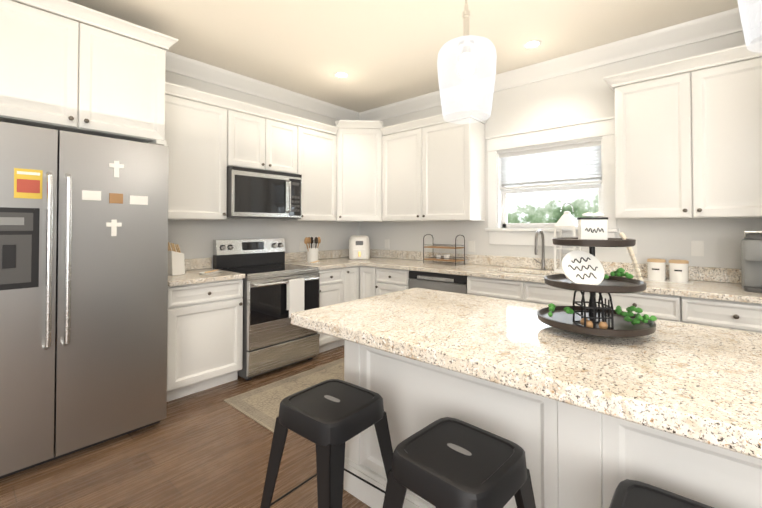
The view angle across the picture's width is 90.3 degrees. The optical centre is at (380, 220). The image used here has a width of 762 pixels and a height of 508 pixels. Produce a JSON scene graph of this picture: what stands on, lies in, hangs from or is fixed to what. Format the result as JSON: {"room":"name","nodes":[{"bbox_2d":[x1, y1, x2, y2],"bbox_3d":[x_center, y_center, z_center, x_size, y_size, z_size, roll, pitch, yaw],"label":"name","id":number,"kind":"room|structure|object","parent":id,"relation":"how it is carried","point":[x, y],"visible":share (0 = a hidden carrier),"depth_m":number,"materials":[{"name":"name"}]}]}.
{"room":"kitchen","nodes":[
{"label":"kitchen","id":0,"kind":"room"},
{"bbox_2d":[0,345,370,507],"bbox_3d":[0.061,1.338,-0.424,8.150,0.060,8.150,-1,-1,41],"label":"floor","id":1,"kind":"structure","parent":0,"point":[209,448],"depth_m":2.06,"materials":[{"name":"brown wood"}]},
{"bbox_2d":[0,122,168,478],"bbox_3d":[-2.009,0.421,2.424,0.937,1.857,0.907,-1,-1,41],"label":"fridge","id":2,"kind":"object","parent":1,"relation":"on","point":[83,279],"visible":1,"depth_m":2.15,"materials":[{"name":"silver metal"}]},
{"bbox_2d":[0,0,177,145],"bbox_3d":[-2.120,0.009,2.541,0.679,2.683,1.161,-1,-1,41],"label":"upper cabinet","id":3,"kind":"object","parent":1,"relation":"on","point":[57,72],"visible":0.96,"depth_m":2.39,"materials":[{"name":"white wood"}]},
{"bbox_2d":[167,279,242,401],"bbox_3d":[-1.590,0.923,3.178,0.618,0.874,0.593,-1,-1,41],"label":"base cabinet","id":4,"kind":"object","parent":1,"relation":"on","point":[204,336],"depth_m":2.96,"materials":[{"name":"white wood"}]},
{"bbox_2d":[168,258,244,286],"bbox_3d":[-1.579,0.414,3.176,0.645,0.140,0.596,-1,-1,41],"label":"countertop","id":5,"kind":"structure","parent":4,"relation":"on","point":[192,266],"depth_m":3.13,"materials":[{"name":"stone"}]},
{"bbox_2d":[168,242,184,275],"bbox_3d":[-1.706,0.309,3.133,0.120,0.271,0.120,-1,-1,41],"label":"knife block","id":6,"kind":"object","parent":5,"relation":"on","point":[176,263],"visible":0.83,"depth_m":3.10,"materials":[{"name":"white plastic"}]},
{"bbox_2d":[198,269,220,273],"bbox_3d":[-1.449,0.434,3.211,0.135,0.024,0.195,-1,-1,41],"label":"spoon rest","id":7,"kind":"object","parent":5,"relation":"on","point":[212,272],"visible":1,"depth_m":3.20,"materials":[{"name":"white ceramic"}]},
{"bbox_2d":[213,238,319,380],"bbox_3d":[-1.075,0.775,3.637,0.734,1.185,0.756,-1,-1,41],"label":"stove","id":8,"kind":"object","parent":1,"relation":"on","point":[278,291],"visible":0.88,"depth_m":3.43,"materials":[{"name":"silver metal"}]},
{"bbox_2d":[223,358,343,432],"bbox_3d":[-0.442,1.357,3.185,0.670,0.006,1.490,-1,-1,41],"label":"rug","id":9,"kind":"object","parent":1,"relation":"on","point":[260,405],"visible":0.48,"depth_m":2.96,"materials":[{"name":"beige fabric"}]},
{"bbox_2d":[260,379,402,507],"bbox_3d":[-0.194,1.018,1.495,0.459,0.635,0.459,-1,-1,41],"label":"stool","id":10,"kind":"object","parent":1,"relation":"on","point":[329,418],"visible":0.98,"depth_m":1.43,"materials":[{"name":"black metal"}]},
{"bbox_2d":[318,267,346,352],"bbox_3d":[-0.757,0.937,4.126,0.618,0.874,0.388,-1,-1,41],"label":"base cabinet","id":11,"kind":"object","parent":1,"relation":"on","point":[333,282],"depth_m":3.96,"materials":[{"name":"white wood"}]},
{"bbox_2d":[347,266,359,301],"bbox_3d":[-0.552,0.940,4.359,0.618,0.874,0.232,-1,-1,41],"label":"base cabinet","id":12,"kind":"object","parent":1,"relation":"on","point":[353,272],"depth_m":4.19,"materials":[{"name":"white wood"}]},
{"bbox_2d":[360,266,371,298],"bbox_3d":[0.046,0.941,4.404,0.254,0.875,0.618,-1,-1,41],"label":"base cabinet","id":13,"kind":"object","parent":1,"relation":"on","point":[365,271],"depth_m":4.20,"materials":[{"name":"white wood"}]},
{"bbox_2d":[285,249,359,269],"bbox_3d":[-0.681,0.429,4.196,0.649,0.140,0.586,-1,-1,41],"label":"countertop","id":14,"kind":"structure","parent":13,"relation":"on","point":[329,259],"depth_m":4.31,"materials":[{"name":"stone"}]},
{"bbox_2d":[304,237,320,261],"bbox_3d":[-0.766,0.321,4.232,0.124,0.280,0.228,-1,-1,41],"label":"utensil crock","id":15,"kind":"object","parent":14,"relation":"on","point":[312,254],"visible":0.92,"depth_m":4.19,"materials":[{"name":"white ceramic"}]},
{"bbox_2d":[308,260,320,263],"bbox_3d":[-0.708,0.443,4.024,0.102,0.030,0.182,-1,-1,41],"label":"dish","id":16,"kind":"object","parent":14,"relation":"on","point":[316,262],"visible":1,"depth_m":4.01,"materials":[{"name":"white ceramic"}]},
{"bbox_2d":[360,249,761,303],"bbox_3d":[0.972,0.420,3.573,3.955,0.140,0.657,-1,-1,41],"label":"countertop","id":17,"kind":"structure","parent":13,"relation":"on","point":[714,283],"depth_m":3.21,"materials":[{"name":"stone"}]},
{"bbox_2d":[349,235,369,259],"bbox_3d":[-0.265,0.323,4.622,0.292,0.288,0.292,-1,-1,41],"label":"air fryer","id":18,"kind":"object","parent":17,"relation":"on","point":[359,247],"visible":1,"depth_m":4.50,"materials":[{"name":"white plastic"}]},
{"bbox_2d":[423,234,464,265],"bbox_3d":[0.664,0.301,4.006,0.398,0.314,0.187,-1,-1,41],"label":"wire rack","id":19,"kind":"object","parent":17,"relation":"on","point":[445,256],"visible":1,"depth_m":3.96,"materials":[{"name":"black metal"}]},
{"bbox_2d":[534,229,546,269],"bbox_3d":[1.402,0.263,3.415,0.115,0.371,0.221,-1,-1,41],"label":"faucet","id":20,"kind":"object","parent":17,"relation":"on","point":[542,262],"visible":1,"depth_m":3.44,"materials":[{"name":"silver metal"}]},
{"bbox_2d":[554,203,580,272],"bbox_3d":[1.612,0.145,3.276,0.174,0.604,0.174,-1,-1,41],"label":"lantern","id":21,"kind":"object","parent":17,"relation":"on","point":[566,220],"visible":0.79,"depth_m":3.25,"materials":[{"name":"white plastic"}]},
{"bbox_2d":[642,278,693,283],"bbox_3d":[2.091,0.439,2.764,0.290,0.001,0.180,-1,-1,41],"label":"tray","id":22,"kind":"object","parent":17,"relation":"on","point":[667,280],"visible":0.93,"depth_m":2.73,"materials":[{"name":"white ceramic"}]},
{"bbox_2d":[647,258,665,280],"bbox_3d":[2.042,0.362,2.808,0.114,0.156,0.114,-1,-1,41],"label":"canister","id":23,"kind":"object","parent":22,"relation":"on","point":[656,269],"visible":1,"depth_m":2.77,"materials":[{"name":"white ceramic"}]},
{"bbox_2d":[669,259,688,282],"bbox_3d":[2.140,0.361,2.722,0.114,0.156,0.114,-1,-1,41],"label":"canister","id":24,"kind":"object","parent":22,"relation":"on","point":[678,271],"visible":1,"depth_m":2.68,"materials":[{"name":"white ceramic"}]},
{"bbox_2d":[741,231,761,292],"bbox_3d":[2.369,0.248,2.370,0.160,0.371,0.293,-1,-1,41],"label":"coffee maker","id":25,"kind":"object","parent":17,"relation":"on","point":[751,261],"visible":1,"depth_m":2.34,"materials":[{"name":"grey plastic"}]},
{"bbox_2d":[372,267,403,295],"bbox_3d":[0.307,0.938,4.175,0.441,0.875,0.618,-1,-1,41],"label":"base cabinet","id":26,"kind":"object","parent":1,"relation":"on","point":[376,281],"depth_m":4.00,"materials":[{"name":"white wood"}]},
{"bbox_2d":[404,270,463,293],"bbox_3d":[0.718,0.932,3.815,0.652,0.875,0.618,-1,-1,41],"label":"dishwasher","id":27,"kind":"object","parent":1,"relation":"on","point":[412,279],"depth_m":3.60,"materials":[{"name":"silver metal"}]},
{"bbox_2d":[383,417,535,507],"bbox_3d":[0.239,1.013,1.154,0.467,0.635,0.467,-1,-1,41],"label":"stool","id":28,"kind":"object","parent":1,"relation":"on","point":[447,462],"visible":1,"depth_m":1.11,"materials":[{"name":"black metal"}]},
{"bbox_2d":[464,272,589,306],"bbox_3d":[1.346,0.924,3.263,1.020,0.875,0.618,-1,-1,41],"label":"base cabinet","id":29,"kind":"object","parent":1,"relation":"on","point":[532,292],"depth_m":3.06,"materials":[{"name":"white wood"}]},
{"bbox_2d":[344,340,761,507],"bbox_3d":[0.842,0.905,1.425,2.178,0.860,0.650,-1,-1,41],"label":"kitchen island","id":30,"kind":"object","parent":1,"relation":"on","point":[577,457],"visible":0.44,"depth_m":1.26,"materials":[{"name":"white wood"}]},
{"bbox_2d":[291,288,761,458],"bbox_3d":[0.772,0.447,1.353,2.310,0.054,0.980,-1,-1,41],"label":"island countertop","id":31,"kind":"structure","parent":30,"relation":"on","point":[701,383],"depth_m":1.18,"materials":[{"name":"stone"}]},
{"bbox_2d":[537,212,656,337],"bbox_3d":[0.813,0.193,1.455,0.397,0.454,0.396,-1,-1,41],"label":"tiered tray","id":32,"kind":"object","parent":31,"relation":"on","point":[583,271],"visible":1,"depth_m":1.39,"materials":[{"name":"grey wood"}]},
{"bbox_2d":[595,292,675,321],"bbox_3d":[1.909,0.917,2.768,0.480,0.875,0.618,-1,-1,41],"label":"base cabinet","id":33,"kind":"object","parent":1,"relation":"on","point":[663,307],"depth_m":2.50,"materials":[{"name":"white wood"}]},
{"bbox_2d":[609,479,713,507],"bbox_3d":[0.679,1.008,0.822,0.452,0.635,0.452,-1,-1,41],"label":"stool","id":34,"kind":"object","parent":1,"relation":"on","point":[628,493],"visible":1,"depth_m":0.95,"materials":[{"name":"black metal"}]},
{"bbox_2d":[676,296,761,332],"bbox_3d":[2.280,0.912,2.443,0.507,0.875,0.618,-1,-1,41],"label":"base cabinet","id":35,"kind":"object","parent":1,"relation":"on","point":[743,316],"depth_m":2.27,"materials":[{"name":"white wood"}]},
{"bbox_2d":[165,70,358,268],"bbox_3d":[-2.944,-0.064,2.236,0.150,2.820,8.150,-1,-1,41],"label":"wall","id":36,"kind":"structure","parent":0,"point":[193,239],"depth_m":3.94,"materials":[{"name":"white paint"}]},
{"bbox_2d":[165,81,228,219],"bbox_3d":[-1.705,-0.551,3.291,0.322,1.080,0.609,-1,-1,41],"label":"upper cabinet","id":37,"kind":"object","parent":36,"relation":"attached to","point":[207,144],"depth_m":3.21,"materials":[{"name":"white wood"}]},
{"bbox_2d":[165,51,360,119],"bbox_3d":[-2.899,-1.407,2.118,0.104,0.133,8.002,-1,-1,41],"label":"crown molding","id":38,"kind":"structure","parent":36,"relation":"attached to","point":[175,63],"depth_m":3.89,"materials":[{"name":"white wood"}]},
{"bbox_2d":[229,98,300,174],"bbox_3d":[-1.250,-0.788,3.813,0.322,0.590,0.764,-1,-1,41],"label":"upper cabinet","id":39,"kind":"object","parent":36,"relation":"attached to","point":[255,142],"depth_m":3.68,"materials":[{"name":"white wood"}]},
{"bbox_2d":[227,166,301,218],"bbox_3d":[-1.202,-0.253,3.763,0.449,0.460,0.756,-1,-1,41],"label":"microwave","id":40,"kind":"object","parent":39,"relation":"attached to","point":[257,194],"visible":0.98,"depth_m":3.60,"materials":[{"name":"silver metal"}]},
{"bbox_2d":[299,241,304,250],"bbox_3d":[-0.922,0.298,4.414,0.005,0.114,0.072,-1,-1,41],"label":"electrical outlet plate","id":41,"kind":"object","parent":36,"relation":"attached to","point":[301,244],"depth_m":4.41,"materials":[{"name":"white plastic"}]},
{"bbox_2d":[280,117,337,220],"bbox_3d":[-0.813,-0.536,4.307,0.322,1.080,0.552,-1,-1,41],"label":"upper cabinet","id":42,"kind":"object","parent":36,"relation":"attached to","point":[318,149],"depth_m":4.20,"materials":[{"name":"white wood"}]},
{"bbox_2d":[11,0,759,112],"bbox_3d":[0.061,-1.552,-0.382,8.150,0.080,8.150,-1,-1,41],"label":"ceiling","id":43,"kind":"structure","parent":0,"point":[382,52],"depth_m":2.94,"materials":[{"name":"white paint"}]},
{"bbox_2d":[334,72,348,77],"bbox_3d":[-0.392,-1.449,3.761,0.148,0.004,0.148,-1,-1,32],"label":"recessed light","id":44,"kind":"object","parent":43,"relation":"in","point":[338,74],"depth_m":3.76,"materials":[{"name":"white"}]},
{"bbox_2d":[437,0,496,123],"bbox_3d":[0.358,-0.956,1.591,0.242,1.050,0.242,-1,-1,41],"label":"pendant light","id":45,"kind":"object","parent":43,"relation":"hanging from","point":[466,42],"visible":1,"depth_m":1.59,"materials":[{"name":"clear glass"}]},
{"bbox_2d":[523,40,541,48],"bbox_3d":[1.251,-1.458,3.130,0.148,0.004,0.148,-1,-1,32],"label":"recessed light","id":46,"kind":"object","parent":43,"relation":"in","point":[530,44],"depth_m":3.13,"materials":[{"name":"white"}]},
{"bbox_2d":[737,0,761,51],"bbox_3d":[1.064,-0.981,0.971,0.242,1.018,0.242,-1,-1,41],"label":"pendant light","id":47,"kind":"object","parent":43,"relation":"hanging from","point":[743,15],"visible":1,"depth_m":1.06,"materials":[{"name":"clear glass"}]},
{"bbox_2d":[359,27,761,268],"bbox_3d":[1.298,-0.040,3.834,4.115,2.820,0.150,-1,-1,41],"label":"wall","id":48,"kind":"structure","parent":0,"point":[585,95],"depth_m":3.37,"materials":[{"name":"white paint"}]},
{"bbox_2d":[320,120,395,221],"bbox_3d":[-0.265,-0.573,4.638,0.710,1.166,0.710,-1,-1,41],"label":"upper cabinet","id":49,"kind":"object","parent":48,"relation":"attached to","point":[359,175],"visible":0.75,"depth_m":4.42,"materials":[{"name":"white wood"}]},
{"bbox_2d":[385,239,388,248],"bbox_3d":[0.075,0.294,4.797,0.072,0.114,0.008,-1,-1,41],"label":"electrical outlet plate","id":50,"kind":"object","parent":48,"relation":"attached to","point":[386,240],"depth_m":4.79,"materials":[{"name":"white plastic"}]},
{"bbox_2d":[381,109,487,220],"bbox_3d":[0.543,-0.538,4.185,1.143,1.080,0.322,-1,-1,41],"label":"upper cabinet","id":51,"kind":"object","parent":48,"relation":"attached to","point":[436,172],"depth_m":3.95,"materials":[{"name":"white wood"}]},
{"bbox_2d":[468,241,474,251],"bbox_3d":[0.962,0.273,4.019,0.072,0.114,0.008,-1,-1,41],"label":"electrical outlet plate","id":52,"kind":"object","parent":48,"relation":"attached to","point":[471,244],"depth_m":4.02,"materials":[{"name":"white plastic"}]},
{"bbox_2d":[485,116,616,247],"bbox_3d":[1.573,-0.314,3.574,1.169,1.100,0.182,-1,-1,41],"label":"window","id":53,"kind":"structure","parent":48,"relation":"in","point":[604,128],"depth_m":3.54,"materials":[{"name":"white wood"}]},
{"bbox_2d":[499,141,601,189],"bbox_3d":[1.566,-0.502,3.568,0.913,0.360,0.055,-1,-1,41],"label":"window blind","id":54,"kind":"object","parent":53,"relation":"attached to","point":[575,162],"visible":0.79,"depth_m":3.53,"materials":[{"name":"white fabric"}]},
{"bbox_2d":[485,228,618,231],"bbox_3d":[1.569,0.086,3.564,1.173,0.030,0.195,-1,-1,41],"label":"window sill","id":55,"kind":"structure","parent":48,"relation":"attached to","point":[535,229],"depth_m":3.55,"materials":[{"name":"white wood"}]},
{"bbox_2d":[361,3,761,120],"bbox_3d":[1.208,-1.383,3.766,3.840,0.133,0.104,-1,-1,41],"label":"crown molding","id":56,"kind":"structure","parent":48,"relation":"attached to","point":[723,23],"depth_m":3.21,"materials":[{"name":"white wood"}]},
{"bbox_2d":[626,240,636,253],"bbox_3d":[2.036,0.209,3.076,0.072,0.114,0.008,-1,-1,41],"label":"electrical outlet plate","id":57,"kind":"object","parent":48,"relation":"attached to","point":[634,248],"depth_m":3.06,"materials":[{"name":"white plastic"}]},
{"bbox_2d":[612,41,761,218],"bbox_3d":[2.227,-0.559,2.707,0.908,1.080,0.322,-1,-1,41],"label":"upper cabinet","id":58,"kind":"object","parent":48,"relation":"attached to","point":[688,145],"depth_m":2.58,"materials":[{"name":"white wood"}]},
{"bbox_2d":[691,241,703,255],"bbox_3d":[2.344,0.205,2.805,0.072,0.114,0.008,-1,-1,41],"label":"electrical outlet plate","id":59,"kind":"object","parent":48,"relation":"attached to","point":[697,248],"depth_m":2.80,"materials":[{"name":"white plastic"}]},
{"bbox_2d":[757,0,761,23],"bbox_3d":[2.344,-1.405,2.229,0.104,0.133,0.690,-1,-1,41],"label":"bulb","id":60,"kind":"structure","parent":48,"relation":"attached to","point":[761,0],"depth_m":2.56,"materials":[{"name":"white glass"}]},
{"label":"outside","id":61,"kind":"structure","parent":0,"visible":0},
{"bbox_2d":[507,175,597,222],"bbox_3d":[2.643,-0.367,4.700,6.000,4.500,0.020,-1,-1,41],"label":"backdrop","id":62,"kind":"structure","parent":61,"point":[539,207],"depth_m":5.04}
]}

